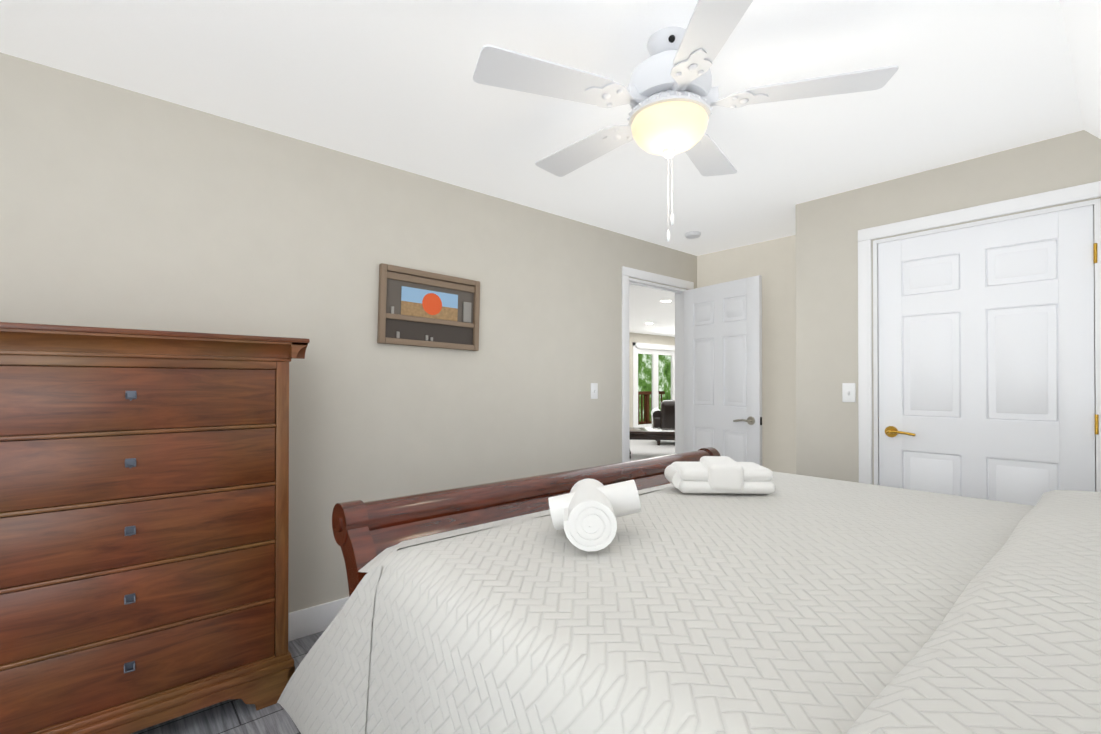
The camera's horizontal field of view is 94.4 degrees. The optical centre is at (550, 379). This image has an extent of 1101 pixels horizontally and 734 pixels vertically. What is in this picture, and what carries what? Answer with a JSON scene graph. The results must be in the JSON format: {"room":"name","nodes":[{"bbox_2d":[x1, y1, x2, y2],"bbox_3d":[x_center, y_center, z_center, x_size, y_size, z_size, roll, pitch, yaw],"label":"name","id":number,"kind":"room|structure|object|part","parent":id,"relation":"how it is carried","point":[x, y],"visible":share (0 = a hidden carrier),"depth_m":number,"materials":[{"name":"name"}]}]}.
{"room":"bedroom","nodes":[
{"label":"bedroom","id":0,"kind":"room"},
{"bbox_2d":[0,52,695,612],"bbox_3d":[2.539,0.060,5.791,13.840,2.380,0.120,0,-1,-41],"label":"wall","id":1,"kind":"structure","parent":0,"point":[122,208],"depth_m":2.52,"materials":[{"name":"paint"}]},
{"bbox_2d":[377,263,479,350],"bbox_3d":[-0.669,-0.395,2.883,0.615,0.420,0.035,2,-2,-41],"label":"picture frame","id":2,"kind":"object","parent":1,"relation":"attached to","point":[419,308],"visible":1,"depth_m":2.86,"materials":[{"name":"brown wood"}]},
{"bbox_2d":[401,286,457,320],"bbox_3d":[-0.678,-0.427,2.879,0.350,0.155,0.004,2,-2,-41],"label":"painting","id":3,"kind":"object","parent":2,"relation":"attached to","point":[424,303],"depth_m":2.87},
{"bbox_2d":[591,383,597,398],"bbox_3d":[0.327,0.081,3.763,0.072,0.116,0.018,0,-1,-41],"label":"light switch","id":4,"kind":"object","parent":1,"relation":"attached to","point":[594,390],"visible":1,"depth_m":3.77,"materials":[{"name":"white plastic"}]},
{"bbox_2d":[288,181,1100,640],"bbox_3d":[1.570,0.169,5.706,12.030,2.160,8.870,0,-1,-41],"label":"trim","id":5,"kind":"structure","parent":1,"relation":"attached to","point":[310,621],"depth_m":2.98,"materials":[{"name":"white"}]},
{"bbox_2d":[684,275,761,465],"bbox_3d":[1.398,0.220,4.209,0.159,2.030,0.786,0,0,-31],"label":"door","id":6,"kind":"structure","parent":1,"relation":"attached to","point":[722,369],"depth_m":4.14,"materials":[{"name":"white wood"}]},
{"bbox_2d":[131,440,674,733],"bbox_3d":[2.200,1.302,6.170,13.840,0.100,8.990,0,-1,-41],"label":"floor","id":7,"kind":"structure","parent":0,"point":[234,716],"depth_m":1.85,"materials":[{"name":"grey carpet"}]},
{"bbox_2d":[0,322,309,733],"bbox_3d":[-1.502,0.530,1.811,1.070,1.383,0.500,0,-1,-41],"label":"dresser","id":8,"kind":"object","parent":7,"relation":"on","point":[144,529],"visible":0.98,"depth_m":1.68,"materials":[{"name":"brown wood"}]},
{"bbox_2d":[629,427,674,458],"bbox_3d":[1.798,1.049,8.378,1.240,0.464,0.720,0,0,9],"label":"coffee table","id":9,"kind":"object","parent":7,"relation":"on","point":[652,433],"visible":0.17,"depth_m":8.10,"materials":[{"name":"brown wood"}]},
{"bbox_2d":[651,400,674,444],"bbox_3d":[2.559,0.834,10.207,1.030,0.887,1.023,0,0,9],"label":"armchair","id":10,"kind":"object","parent":7,"relation":"on","point":[664,417],"visible":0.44,"depth_m":9.80,"materials":[{"name":"black leather"}]},
{"bbox_2d":[277,447,1100,733],"bbox_3d":[0.875,0.694,1.507,2.376,1.050,2.900,0,-1,-41],"label":"bed","id":11,"kind":"object","parent":7,"relation":"on","point":[796,604],"visible":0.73,"depth_m":1.13,"materials":[{"name":"white fabric"}]},
{"bbox_3d":[0.973,0.694,1.426,2.214,1.050,2.648,0,-1,-41],"label":"frame","id":12,"kind":"part","parent":11,"relation":"part of","materials":[{"name":"brown wood"}]},
{"bbox_2d":[548,478,640,551],"bbox_3d":[0.116,0.389,1.552,0.334,0.162,0.338,0,-1,-41],"label":"rolled towel","id":13,"kind":"object","parent":11,"relation":"on","point":[585,513],"visible":1,"depth_m":1.44,"materials":[{"name":"white fabric"}]},
{"bbox_2d":[664,456,774,493],"bbox_3d":[0.738,0.414,2.237,0.443,0.128,0.432,0,-1,-41],"label":"folded towel","id":14,"kind":"object","parent":11,"relation":"on","point":[715,474],"visible":1,"depth_m":2.12,"materials":[{"name":"white fabric"}]},
{"bbox_2d":[0,0,1100,336],"bbox_3d":[2.200,-0.323,6.181,13.840,1.810,8.990,0,-1,-41],"label":"ceiling","id":15,"kind":"structure","parent":0,"point":[390,82],"depth_m":1.99,"materials":[{"name":"white paint"}]},
{"bbox_2d":[473,0,898,241],"bbox_3d":[0.382,-0.815,1.770,1.301,0.685,1.253,0,-1,-41],"label":"ceiling fan","id":16,"kind":"object","parent":15,"relation":"hanging from","point":[669,94],"visible":1,"depth_m":1.63,"materials":[{"name":"white"}]},
{"bbox_2d":[685,231,700,238],"bbox_3d":[1.109,-1.125,3.967,0.124,0.034,0.124,0,-1,-41],"label":"smoke detector","id":17,"kind":"object","parent":15,"relation":"attached to","point":[692,234],"visible":1,"depth_m":3.93,"materials":[{"name":"white plastic"}]},
{"bbox_2d":[696,236,791,473],"bbox_3d":[2.680,0.043,3.231,0.120,2.380,3.920,0,-1,-41],"label":"wall","id":18,"kind":"structure","parent":0,"point":[771,259],"depth_m":4.14,"materials":[{"name":"paint"}]},
{"bbox_2d":[792,130,1100,484],"bbox_3d":[2.503,0.037,2.385,0.120,2.380,2.600,0,-1,-41],"label":"wall","id":19,"kind":"structure","parent":0,"point":[825,441],"depth_m":3.09,"materials":[{"name":"paint"}]},
{"bbox_2d":[842,383,855,401],"bbox_3d":[1.802,0.077,3.080,0.018,0.116,0.072,0,-1,-41],"label":"light switch","id":20,"kind":"object","parent":19,"relation":"attached to","point":[848,392],"visible":1,"depth_m":3.08,"materials":[{"name":"white plastic"}]},
{"bbox_2d":[878,205,1098,505],"bbox_3d":[2.198,0.210,2.639,0.097,2.030,0.876,0,-1,-41],"label":"door","id":21,"kind":"structure","parent":19,"relation":"attached to","point":[987,361],"depth_m":2.60,"materials":[{"name":"white wood"}]},
{"label":"outside","id":22,"kind":"structure","parent":0,"visible":0},
{"bbox_2d":[638,354,670,424],"bbox_3d":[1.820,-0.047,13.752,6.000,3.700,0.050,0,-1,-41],"label":"trees","id":23,"kind":"object","parent":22,"point":[645,372],"depth_m":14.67,"materials":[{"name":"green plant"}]},
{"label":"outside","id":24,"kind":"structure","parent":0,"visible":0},
{"bbox_2d":[638,391,664,424],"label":"railing","id":25,"kind":"object","parent":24,"point":[646,394],"depth_m":13.34,"materials":[{"name":"brown wood"}]}
]}

